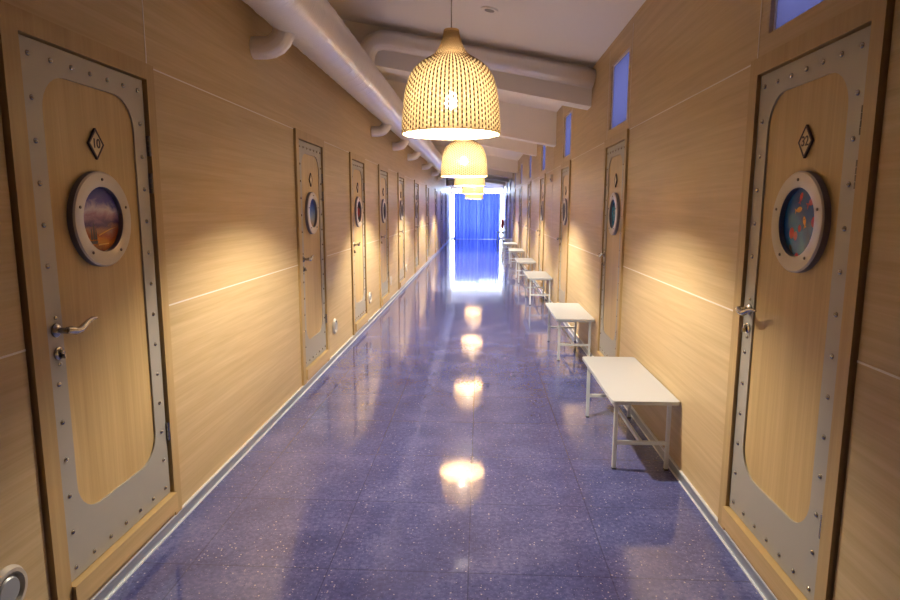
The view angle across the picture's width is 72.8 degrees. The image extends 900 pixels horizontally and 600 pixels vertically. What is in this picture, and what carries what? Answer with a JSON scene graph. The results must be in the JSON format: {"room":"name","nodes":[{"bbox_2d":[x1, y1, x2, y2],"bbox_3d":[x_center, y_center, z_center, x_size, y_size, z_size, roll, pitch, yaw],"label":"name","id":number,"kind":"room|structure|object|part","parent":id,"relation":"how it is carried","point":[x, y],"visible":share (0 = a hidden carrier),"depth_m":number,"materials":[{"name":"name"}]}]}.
{"room":"corridor","nodes":[
{"label":"corridor","id":0,"kind":"room"},
{"bbox_2d":[0,0,450,599],"bbox_3d":[-0.866,-2.642,14.984,0.120,4.000,35.300,1,9,3],"label":"wall","id":1,"kind":"structure","parent":0,"point":[227,170],"depth_m":3.70,"materials":[{"name":"brown wood"}]},
{"bbox_2d":[0,349,25,358],"bbox_3d":[-1.565,0.504,-0.115,0.006,0.007,4.470,1,9,3],"label":"trim","id":2,"kind":"structure","parent":1,"relation":"attached to","point":[24,350],"depth_m":2.04,"materials":[{"name":"beige"}]},
{"bbox_2d":[0,564,27,599],"bbox_3d":[-1.456,0.962,2.014,0.020,0.166,0.166,1,9,3],"label":"air vent","id":3,"kind":"object","parent":1,"relation":"in","point":[13,578],"visible":1,"depth_m":2.03,"materials":[{"name":"silver metal"}]},
{"bbox_2d":[0,0,181,599],"bbox_3d":[-1.417,0.066,2.559,0.109,2.205,0.932,1,9,3],"label":"door","id":4,"kind":"structure","parent":1,"relation":"in","point":[78,112],"depth_m":2.43,"materials":[{"name":"brown wood"}]},
{"bbox_3d":[-1.409,0.101,2.308,0.068,0.054,0.194,1,9,3],"label":"lever handle","id":5,"kind":"part","parent":4,"relation":"part of","materials":[{"name":"silver metal"}]},
{"bbox_3d":[-1.430,-0.630,2.464,0.010,0.124,0.099,1,9,3],"label":"number plate","id":6,"kind":"part","parent":4,"relation":"part of","materials":[{"name":"grey"}]},
{"bbox_2d":[84,187,118,250],"bbox_3d":[-1.432,-0.329,2.494,0.005,0.262,0.262,1,9,3],"label":"picture","id":7,"kind":"object","parent":4,"relation":"attached to","point":[101,209],"depth_m":2.51,"materials":[{"name":"multicoloured"}]},
{"bbox_2d":[142,0,146,62],"bbox_3d":[-1.407,-1.500,2.767,0.006,0.825,0.006,1,9,3],"label":"trim","id":8,"kind":"structure","parent":1,"relation":"attached to","point":[142,0],"depth_m":2.81,"materials":[{"name":"beige wood"}]},
{"bbox_2d":[153,69,292,128],"bbox_3d":[-1.352,-1.252,3.958,0.006,0.006,2.207,1,9,3],"label":"trim","id":9,"kind":"structure","parent":1,"relation":"attached to","point":[153,69],"depth_m":3.54,"materials":[{"name":"beige"}]},
{"bbox_2d":[169,265,297,305],"bbox_3d":[-1.355,-0.134,4.127,0.006,0.007,2.207,1,9,3],"label":"trim","id":10,"kind":"structure","parent":1,"relation":"attached to","point":[295,265],"depth_m":3.72,"materials":[{"name":"beige"}]},
{"bbox_2d":[91,238,450,599],"bbox_3d":[-0.803,-0.697,15.274,0.018,0.066,35.300,1,9,3],"label":"baseboard","id":11,"kind":"structure","parent":1,"relation":"attached to","point":[121,577],"depth_m":3.56,"materials":[{"name":"silver metal"}]},
{"bbox_2d":[293,128,329,385],"bbox_3d":[-1.262,-0.404,5.683,0.109,2.205,0.932,1,9,3],"label":"door","id":12,"kind":"structure","parent":1,"relation":"in","point":[309,160],"depth_m":5.63,"materials":[{"name":"brown wood"}]},
{"bbox_3d":[-1.254,-0.369,5.432,0.068,0.054,0.194,1,9,3],"label":"lever handle","id":13,"kind":"part","parent":12,"relation":"part of","materials":[{"name":"silver metal"}]},
{"bbox_3d":[-1.275,-1.100,5.588,0.010,0.124,0.099,1,9,3],"label":"number plate","id":14,"kind":"part","parent":12,"relation":"part of","materials":[{"name":"grey"}]},
{"bbox_2d":[310,200,314,226],"bbox_3d":[-1.278,-0.799,5.618,0.004,0.262,0.262,1,9,3],"label":"picture","id":15,"kind":"object","parent":12,"relation":"attached to","point":[312,202],"depth_m":5.66,"materials":[{"name":"blue"}]},
{"bbox_2d":[332,318,337,333],"bbox_3d":[-1.231,0.279,6.553,0.020,0.166,0.166,1,9,3],"label":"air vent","id":16,"kind":"object","parent":1,"relation":"in","point":[335,323],"visible":1,"depth_m":6.53,"materials":[{"name":"grey metal"}]},
{"bbox_2d":[349,152,367,334],"bbox_3d":[-1.156,-0.725,7.821,0.109,2.205,0.932,1,9,3],"label":"door","id":17,"kind":"structure","parent":1,"relation":"in","point":[357,178],"depth_m":7.80,"materials":[{"name":"brown wood"}]},
{"bbox_2d":[358,202,359,219],"bbox_3d":[-1.171,-1.120,7.756,0.004,0.262,0.262,1,9,3],"label":"picture","id":18,"kind":"object","parent":17,"relation":"attached to","point":[358,202],"depth_m":7.80,"materials":[{"name":"red"}]},
{"bbox_2d":[368,292,371,303],"bbox_3d":[-1.128,-0.033,8.627,0.020,0.166,0.166,1,9,3],"label":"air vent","id":19,"kind":"object","parent":1,"relation":"in","point":[370,294],"visible":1,"depth_m":8.60,"materials":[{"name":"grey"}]},
{"bbox_2d":[378,164,389,307],"bbox_3d":[-1.054,-1.032,9.861,0.109,2.205,0.932,1,9,3],"label":"door","id":20,"kind":"structure","parent":1,"relation":"in","point":[383,187],"depth_m":9.87,"materials":[{"name":"brown wood"}]},
{"bbox_2d":[397,173,405,289],"bbox_3d":[-0.947,-1.358,12.029,0.109,2.205,0.932,1,9,3],"label":"door","id":21,"kind":"structure","parent":1,"relation":"in","point":[400,177],"depth_m":12.04,"materials":[{"name":"brown wood"}]},
{"bbox_2d":[414,180,419,273],"bbox_3d":[-0.805,-1.788,14.893,0.109,2.205,0.932,1,9,3],"label":"door","id":22,"kind":"structure","parent":1,"relation":"in","point":[416,183],"depth_m":14.90,"materials":[{"name":"brown wood"}]},
{"bbox_2d":[426,185,429,261],"bbox_3d":[-0.653,-2.249,17.955,0.109,2.205,0.932,1,9,3],"label":"door","id":23,"kind":"structure","parent":1,"relation":"in","point":[427,186],"depth_m":18.04,"materials":[{"name":"brown wood"}]},
{"bbox_2d":[435,189,437,252],"bbox_3d":[-0.481,-2.769,21.412,0.109,2.205,0.932,1,9,3],"label":"door","id":24,"kind":"structure","parent":1,"relation":"in","point":[436,248],"depth_m":21.24,"materials":[{"name":"brown wood"}]},
{"bbox_3d":[-0.507,-2.769,21.413,0.057,2.205,0.932,1,9,3],"label":"frame","id":25,"kind":"part","parent":24,"relation":"part of","materials":[{"name":"brown wood"}]},
{"bbox_2d":[441,191,442,246],"bbox_3d":[-0.329,-3.229,24.474,0.109,2.205,0.932,1,9,3],"label":"door","id":26,"kind":"structure","parent":1,"relation":"in","point":[441,191],"depth_m":24.73,"materials":[{"name":"brown wood"}]},
{"bbox_2d":[445,193,446,242],"bbox_3d":[-0.177,-3.690,27.536,0.109,2.205,0.932,1,9,3],"label":"door","id":27,"kind":"structure","parent":1,"relation":"in","point":[445,193],"depth_m":27.23,"materials":[{"name":"brown wood"}]},
{"bbox_2d":[343,20,592,109],"bbox_3d":[0.194,-2.661,6.910,2.772,0.967,0.260,1,9,3],"label":"beam","id":28,"kind":"structure","parent":1,"relation":"attached to","point":[395,62],"depth_m":6.79,"materials":[{"name":"white paint"}]},
{"bbox_2d":[387,80,556,146],"bbox_3d":[0.351,-3.082,10.079,2.772,1.077,0.260,1,9,3],"label":"beam","id":29,"kind":"structure","parent":1,"relation":"attached to","point":[517,122],"depth_m":9.94,"materials":[{"name":"white paint"}]},
{"bbox_2d":[434,145,517,173],"bbox_3d":[0.856,-4.676,20.243,2.772,0.947,0.260,1,9,3],"label":"beam","id":30,"kind":"structure","parent":1,"relation":"attached to","point":[498,163],"depth_m":20.10,"materials":[{"name":"white paint"}]},
{"bbox_2d":[452,136,536,156],"bbox_3d":[0.520,-3.659,13.477,2.772,0.947,0.260,1,9,3],"label":"beam","id":31,"kind":"structure","parent":1,"relation":"attached to","point":[500,143],"depth_m":13.35,"materials":[{"name":"white paint"}]},
{"bbox_2d":[485,178,505,185],"bbox_3d":[1.335,-6.103,29.896,2.772,0.997,0.200,1,9,3],"label":"trim","id":32,"kind":"structure","parent":1,"relation":"attached to","point":[486,179],"depth_m":29.80,"materials":[{"name":"white paint"}]},
{"bbox_2d":[485,174,508,181],"bbox_3d":[1.179,-5.647,26.763,2.772,0.967,0.260,1,9,3],"label":"trim","id":33,"kind":"structure","parent":1,"relation":"attached to","point":[493,177],"depth_m":26.63,"materials":[{"name":"white paint"}]},
{"bbox_2d":[487,168,512,178],"bbox_3d":[1.018,-5.156,23.503,2.772,0.967,0.260,1,9,3],"label":"beam","id":34,"kind":"structure","parent":1,"relation":"attached to","point":[494,172],"depth_m":23.37,"materials":[{"name":"white paint"}]},
{"bbox_2d":[108,239,763,599],"bbox_3d":[0.575,-0.608,15.269,3.014,0.100,35.400,1,9,3],"label":"floor","id":35,"kind":"structure","parent":0,"point":[448,452],"depth_m":3.53,"materials":[{"name":"blue tile"}]},
{"bbox_2d":[496,231,504,241],"bbox_3d":[2.496,-3.130,30.149,0.405,0.470,1.130,1,9,3],"label":"bench","id":36,"kind":"object","parent":35,"relation":"on","point":[503,232],"visible":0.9,"depth_m":29.70,"materials":[{"name":"white"}]},
{"bbox_2d":[501,238,512,251],"bbox_3d":[2.157,-2.105,23.334,0.405,0.470,1.130,1,9,3],"label":"bench","id":37,"kind":"object","parent":35,"relation":"on","point":[503,239],"visible":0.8,"depth_m":22.86,"materials":[{"name":"white"}]},
{"bbox_2d":[504,242,516,257],"bbox_3d":[2.015,-1.675,20.469,0.405,0.470,1.130,1,9,3],"label":"bench","id":38,"kind":"object","parent":35,"relation":"on","point":[505,243],"visible":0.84,"depth_m":20.15,"materials":[{"name":"white"}]},
{"bbox_3d":[2.016,-1.896,20.436,0.405,0.022,1.130,1,9,3],"label":"seat","id":39,"kind":"part","parent":38,"relation":"part of","materials":[{"name":"grey"}]},
{"bbox_2d":[508,248,524,267],"bbox_3d":[1.853,-1.185,17.210,0.405,0.470,1.130,1,9,3],"label":"bench","id":40,"kind":"object","parent":35,"relation":"on","point":[518,250],"visible":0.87,"depth_m":16.82,"materials":[{"name":"white"}]},
{"bbox_3d":[1.854,-1.406,17.177,0.405,0.022,1.130,1,9,3],"label":"seat","id":41,"kind":"part","parent":40,"relation":"part of","materials":[{"name":"grey"}]},
{"bbox_2d":[514,258,535,282],"bbox_3d":[1.683,-0.669,13.783,0.405,0.470,1.130,1,9,3],"label":"bench","id":42,"kind":"object","parent":35,"relation":"on","point":[519,261],"visible":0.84,"depth_m":13.35,"materials":[{"name":"white"}]},
{"bbox_3d":[1.684,-0.891,13.749,0.405,0.022,1.130,1,9,3],"label":"seat","id":43,"kind":"part","parent":42,"relation":"part of","materials":[{"name":"grey"}]},
{"bbox_2d":[524,271,552,304],"bbox_3d":[1.534,-0.215,10.760,0.405,0.470,1.130,1,9,3],"label":"bench","id":44,"kind":"object","parent":35,"relation":"on","point":[532,275],"visible":0.93,"depth_m":10.42,"materials":[{"name":"white"}]},
{"bbox_3d":[1.400,-0.270,11.255,0.022,0.416,0.022,1,9,3],"label":"leg","id":45,"kind":"part","parent":44,"relation":"part of","materials":[{"name":"white metal"}]},
{"bbox_3d":[1.353,-0.127,10.302,0.022,0.416,0.022,1,9,3],"label":"leg","id":46,"kind":"part","parent":44,"relation":"part of","materials":[{"name":"white metal"}]},
{"bbox_3d":[1.534,-0.436,10.727,0.405,0.022,1.130,1,9,3],"label":"seat","id":47,"kind":"part","parent":44,"relation":"part of","materials":[{"name":"grey"}]},
{"bbox_2d":[545,303,594,360],"bbox_3d":[1.347,0.351,6.997,0.405,0.470,1.130,1,9,3],"label":"bench","id":48,"kind":"object","parent":35,"relation":"on","point":[562,312],"visible":0.91,"depth_m":6.76,"materials":[{"name":"white"}]},
{"bbox_3d":[1.213,0.296,7.492,0.022,0.416,0.022,1,9,3],"label":"leg","id":49,"kind":"part","parent":48,"relation":"part of","materials":[{"name":"white metal"}]},
{"bbox_3d":[1.166,0.439,6.538,0.022,0.416,0.022,1,9,3],"label":"leg","id":50,"kind":"part","parent":48,"relation":"part of","materials":[{"name":"white metal"}]},
{"bbox_3d":[1.347,0.130,6.964,0.405,0.022,1.130,1,9,3],"label":"seat","id":51,"kind":"part","parent":48,"relation":"part of","materials":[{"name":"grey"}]},
{"bbox_3d":[1.536,0.299,7.476,0.022,0.416,0.022,1,9,3],"label":"leg","id":52,"kind":"part","parent":48,"relation":"part of","materials":[{"name":"white metal"}]},
{"bbox_3d":[1.489,0.442,6.523,0.022,0.416,0.022,1,9,3],"label":"leg","id":53,"kind":"part","parent":48,"relation":"part of","materials":[{"name":"white metal"}]},
{"bbox_2d":[582,356,679,470],"bbox_3d":[1.211,0.761,4.271,0.405,0.470,1.130,1,9,3],"label":"bench","id":54,"kind":"object","parent":35,"relation":"on","point":[624,380],"visible":1,"depth_m":3.99,"materials":[{"name":"grey"}]},
{"bbox_3d":[1.078,0.706,4.766,0.022,0.416,0.022,1,9,3],"label":"leg","id":55,"kind":"part","parent":54,"relation":"part of","materials":[{"name":"white metal"}]},
{"bbox_3d":[1.031,0.849,3.812,0.022,0.416,0.022,1,9,3],"label":"leg","id":56,"kind":"part","parent":54,"relation":"part of","materials":[{"name":"white metal"}]},
{"bbox_3d":[1.401,0.709,4.750,0.022,0.416,0.022,1,9,3],"label":"leg","id":57,"kind":"part","parent":54,"relation":"part of","materials":[{"name":"white metal"}]},
{"bbox_3d":[1.212,0.540,4.238,0.405,0.022,1.130,1,9,3],"label":"seat","id":58,"kind":"part","parent":54,"relation":"part of","materials":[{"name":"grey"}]},
{"bbox_3d":[1.353,0.852,3.797,0.022,0.416,0.022,1,9,3],"label":"leg","id":59,"kind":"part","parent":54,"relation":"part of","materials":[{"name":"white metal"}]},
{"bbox_2d":[451,182,503,187],"bbox_3d":[1.451,-6.593,32.206,3.014,1.300,0.120,1,9,3],"label":"wall","id":60,"kind":"structure","parent":0,"point":[487,184],"depth_m":32.19,"materials":[{"name":"white paint"}]},
{"bbox_2d":[451,187,503,238],"bbox_3d":[1.444,-4.617,32.478,2.774,2.710,0.070,1,9,3],"label":"window","id":61,"kind":"structure","parent":60,"relation":"in","point":[451,187],"depth_m":32.35,"materials":[{"name":"white paint"}]},
{"bbox_2d":[328,0,645,160],"bbox_3d":[0.583,-4.134,14.688,2.814,0.735,35.300,1,9,3],"label":"ceiling","id":62,"kind":"structure","parent":0,"point":[580,32],"depth_m":5.92,"materials":[{"name":"white paint"}]},
{"bbox_2d":[401,0,500,139],"bbox_3d":[0.009,-1.698,3.672,0.611,1.369,0.611,5,10,28],"label":"pendant lamp","id":63,"kind":"object","parent":62,"relation":"hanging from","point":[451,94],"visible":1,"depth_m":3.52,"materials":[{"name":"wicker"}]},
{"bbox_3d":[0.007,-1.242,3.741,0.613,0.439,0.613,1,9,3],"label":"lamp shade","id":64,"kind":"part","parent":63,"relation":"part of","materials":[{"name":"wicker"}]},
{"bbox_2d":[441,140,487,177],"bbox_3d":[0.185,-2.307,7.845,0.611,1.417,0.611,5,10,28],"label":"pendant lamp","id":65,"kind":"object","parent":62,"relation":"hanging from","point":[460,158],"visible":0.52,"depth_m":7.69,"materials":[{"name":"beige wicker"}]},
{"bbox_2d":[454,177,484,185],"bbox_3d":[0.391,-2.946,11.991,0.611,1.387,0.611,-2,9,-11],"label":"pendant lamp","id":66,"kind":"object","parent":62,"relation":"hanging from","point":[480,181],"visible":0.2,"depth_m":11.84,"materials":[{"name":"white paint"}]},
{"bbox_2d":[461,186,483,193],"bbox_3d":[0.612,-3.539,16.143,0.611,1.444,0.611,-3,9,-23],"label":"pendant lamp","id":67,"kind":"object","parent":62,"relation":"hanging from","point":[465,189],"visible":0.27,"depth_m":15.98,"materials":[{"name":"white paint"}]},
{"bbox_2d":[465,194,482,198],"bbox_3d":[0.808,-4.129,20.297,0.611,1.516,0.611,3,9,17],"label":"pendant lamp","id":68,"kind":"object","parent":62,"relation":"hanging from","point":[467,196],"visible":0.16,"depth_m":20.14,"materials":[{"name":"white paint"}]},
{"bbox_2d":[481,6,497,13],"bbox_3d":[0.356,-2.597,5.464,0.156,0.041,0.159,0,9,-3],"label":"ceiling spotlight","id":69,"kind":"object","parent":62,"relation":"attached to","point":[488,9],"visible":1,"depth_m":5.44,"materials":[{"name":"white paint"}]},
{"bbox_2d":[503,0,899,599],"bbox_3d":[2.024,-2.613,14.845,0.120,4.000,35.300,1,9,3],"label":"wall","id":70,"kind":"structure","parent":0,"point":[686,161],"depth_m":3.42,"materials":[{"name":"brown wood"}]},
{"bbox_2d":[242,0,595,185],"bbox_3d":[0.440,-3.200,11.701,2.785,0.979,29.009,1,9,3],"label":"ventilation duct","id":71,"kind":"object","parent":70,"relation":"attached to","point":[314,27],"visible":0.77,"depth_m":6.19,"materials":[{"name":"silver metal"}]},
{"bbox_2d":[500,218,503,227],"bbox_3d":[2.667,-3.940,31.269,0.192,0.500,0.140,1,9,3],"label":"fire extinguisher","id":72,"kind":"object","parent":70,"relation":"attached to","point":[502,220],"visible":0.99,"depth_m":31.23,"materials":[{"name":"red metal"}]},
{"bbox_2d":[505,194,506,241],"bbox_3d":[2.607,-3.793,28.278,0.109,2.205,0.932,1,9,3],"label":"door","id":73,"kind":"structure","parent":70,"relation":"in","point":[506,194],"depth_m":28.27,"materials":[{"name":"brown wood"}]},
{"bbox_2d":[508,192,510,246],"bbox_3d":[2.447,-3.308,25.048,0.109,2.205,0.932,1,9,3],"label":"door","id":74,"kind":"structure","parent":70,"relation":"in","point":[509,219],"depth_m":25.27,"materials":[{"name":"brown wood"}]},
{"bbox_3d":[2.473,-3.307,25.047,0.057,2.205,0.932,1,9,3],"label":"frame","id":75,"kind":"part","parent":74,"relation":"part of","materials":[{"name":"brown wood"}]},
{"bbox_2d":[512,189,515,247],"bbox_3d":[2.287,-2.822,21.818,0.109,2.205,0.932,1,9,3],"label":"door","id":76,"kind":"structure","parent":70,"relation":"in","point":[513,220],"depth_m":21.90,"materials":[{"name":"brown wood"}]},
{"bbox_3d":[2.313,-2.822,21.817,0.057,2.205,0.932,1,9,3],"label":"frame","id":77,"kind":"part","parent":76,"relation":"part of","materials":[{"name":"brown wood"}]},
{"bbox_2d":[518,186,521,257],"bbox_3d":[2.127,-2.336,18.588,0.109,2.205,0.932,1,9,3],"label":"door","id":78,"kind":"structure","parent":70,"relation":"in","point":[520,189],"depth_m":18.68,"materials":[{"name":"brown wood"}]},
{"bbox_2d":[525,181,530,269],"bbox_3d":[1.966,-1.851,15.359,0.109,2.205,0.932,1,9,3],"label":"door","id":79,"kind":"structure","parent":70,"relation":"in","point":[529,183],"depth_m":15.45,"materials":[{"name":"brown wood"}]},
{"bbox_2d":[537,173,545,288],"bbox_3d":[1.806,-1.365,12.129,0.109,2.205,0.932,1,9,3],"label":"door","id":80,"kind":"structure","parent":70,"relation":"in","point":[542,177],"depth_m":12.15,"materials":[{"name":"brown wood"}]},
{"bbox_2d":[542,145,545,170],"bbox_3d":[1.864,-2.831,11.905,0.042,0.585,0.700,1,9,3],"label":"window","id":81,"kind":"structure","parent":70,"relation":"in","point":[544,147],"depth_m":12.13,"materials":[{"name":"blue glass"}]},
{"bbox_2d":[557,160,570,302],"bbox_3d":[1.646,-0.879,8.899,0.109,2.205,0.932,1,9,3],"label":"door","id":82,"kind":"structure","parent":70,"relation":"in","point":[565,179],"depth_m":8.90,"materials":[{"name":"brown wood"}]},
{"bbox_2d":[564,112,570,156],"bbox_3d":[1.704,-2.345,8.675,0.042,0.585,0.700,1,9,3],"label":"window","id":83,"kind":"structure","parent":70,"relation":"in","point":[568,117],"depth_m":8.79,"materials":[{"name":"blue glass"}]},
{"bbox_2d":[596,129,628,356],"bbox_3d":[1.486,-0.394,5.670,0.109,2.205,0.932,1,9,3],"label":"door","id":84,"kind":"structure","parent":70,"relation":"in","point":[616,148],"depth_m":5.64,"materials":[{"name":"brown wood"}]},
{"bbox_2d":[612,202,614,225],"bbox_3d":[1.501,-0.782,5.560,0.004,0.262,0.262,1,9,3],"label":"picture","id":85,"kind":"object","parent":84,"relation":"attached to","point":[613,203],"depth_m":5.61,"materials":[{"name":"teal"}]},
{"bbox_3d":[1.502,-1.083,5.531,0.010,0.124,0.099,1,9,3],"label":"number plate","id":86,"kind":"part","parent":84,"relation":"part of","materials":[{"name":"grey"}]},
{"bbox_2d":[611,49,629,128],"bbox_3d":[1.543,-1.859,5.445,0.042,0.585,0.700,1,9,3],"label":"window","id":87,"kind":"structure","parent":70,"relation":"in","point":[621,68],"depth_m":5.48,"materials":[{"name":"blue glass"}]},
{"bbox_2d":[629,23,633,118],"bbox_3d":[1.483,-1.827,4.991,0.006,0.825,0.006,1,9,3],"label":"trim","id":88,"kind":"structure","parent":70,"relation":"attached to","point":[633,23],"depth_m":4.98,"materials":[{"name":"beige"}]},
{"bbox_2d":[504,241,777,599],"bbox_3d":[1.950,-0.669,15.142,0.018,0.066,35.300,1,9,3],"label":"baseboard","id":89,"kind":"structure","parent":70,"relation":"attached to","point":[711,518],"depth_m":3.28,"materials":[{"name":"silver metal"}]},
{"bbox_2d":[623,266,732,310],"bbox_3d":[1.421,-0.116,4.059,0.006,0.007,2.314,1,9,3],"label":"trim","id":90,"kind":"structure","parent":70,"relation":"attached to","point":[623,266],"depth_m":3.61,"materials":[{"name":"beige"}]},
{"bbox_2d":[629,65,750,129],"bbox_3d":[1.424,-1.234,3.891,0.006,0.006,2.314,1,9,3],"label":"trim","id":91,"kind":"structure","parent":70,"relation":"attached to","point":[749,65],"depth_m":3.45,"materials":[{"name":"beige"}]},
{"bbox_2d":[757,0,761,57],"bbox_3d":[1.367,-1.474,2.647,0.006,0.825,0.006,1,9,3],"label":"trim","id":92,"kind":"structure","parent":70,"relation":"attached to","point":[761,0],"depth_m":2.69,"materials":[{"name":"beige"}]},
{"bbox_2d":[773,0,823,30],"bbox_3d":[1.383,-1.374,2.216,0.042,0.585,0.700,1,9,3],"label":"window","id":93,"kind":"structure","parent":70,"relation":"in","point":[785,10],"depth_m":2.48,"materials":[{"name":"blue glass"}]},
{"bbox_3d":[1.383,-1.374,2.216,0.042,0.585,0.700,1,9,3],"label":"frame","id":94,"kind":"part","parent":93,"relation":"part of","materials":[{"name":"brown paint"}]},
{"bbox_2d":[718,0,894,599],"bbox_3d":[1.325,0.092,2.440,0.109,2.205,0.932,1,9,3],"label":"door","id":95,"kind":"structure","parent":70,"relation":"in","point":[816,100],"depth_m":2.31,"materials":[{"name":"brown wood"}]},
{"bbox_3d":[1.317,0.051,2.690,0.068,0.054,0.194,1,9,3],"label":"lever handle","id":96,"kind":"part","parent":95,"relation":"part of","materials":[{"name":"silver metal"}]},
{"bbox_2d":[784,188,813,255],"bbox_3d":[1.340,-0.296,2.330,0.005,0.262,0.262,1,9,3],"label":"picture","id":97,"kind":"object","parent":95,"relation":"attached to","point":[798,205],"depth_m":2.35,"materials":[{"name":"multicoloured"}]},
{"bbox_3d":[1.341,-0.597,2.301,0.010,0.124,0.099,1,9,3],"label":"number plate","id":98,"kind":"part","parent":95,"relation":"part of","materials":[{"name":"grey"}]},
{"bbox_2d":[857,360,899,379],"bbox_3d":[1.208,0.531,-0.242,0.006,0.007,4.483,1,9,3],"label":"trim","id":99,"kind":"structure","parent":70,"relation":"attached to","point":[860,362],"depth_m":1.86,"materials":[{"name":"beige"}]},
{"bbox_3d":[1.423,-5.573,31.844,2.764,0.040,0.040,1,9,3],"label":"curtain rod","id":100,"kind":"object","parent":70,"relation":"attached to","visible":0},
{"bbox_2d":[454,192,477,238],"bbox_3d":[0.835,-4.440,32.044,1.220,2.474,0.160,1,9,3],"label":"curtain","id":101,"kind":"object","parent":100,"relation":"hanging from","point":[465,210],"visible":0.83,"depth_m":32.06,"materials":[{"name":"blue fabric"}]},
{"bbox_2d":[478,192,500,238],"bbox_3d":[2.044,-4.427,31.986,1.180,2.474,0.160,1,9,3],"label":"curtain","id":102,"kind":"object","parent":100,"relation":"hanging from","point":[489,206],"visible":0.97,"depth_m":31.99,"materials":[{"name":"blue fabric"}]},
{"label":"outside","id":103,"kind":"structure","parent":0,"visible":0},
{"bbox_2d":[452,224,501,236],"bbox_3d":[2.340,-5.436,47.513,24.000,0.100,29.900,1,9,3],"label":"ground","id":104,"kind":"structure","parent":103,"point":[452,224],"depth_m":45.20,"materials":[{"name":"grey"}]}
]}

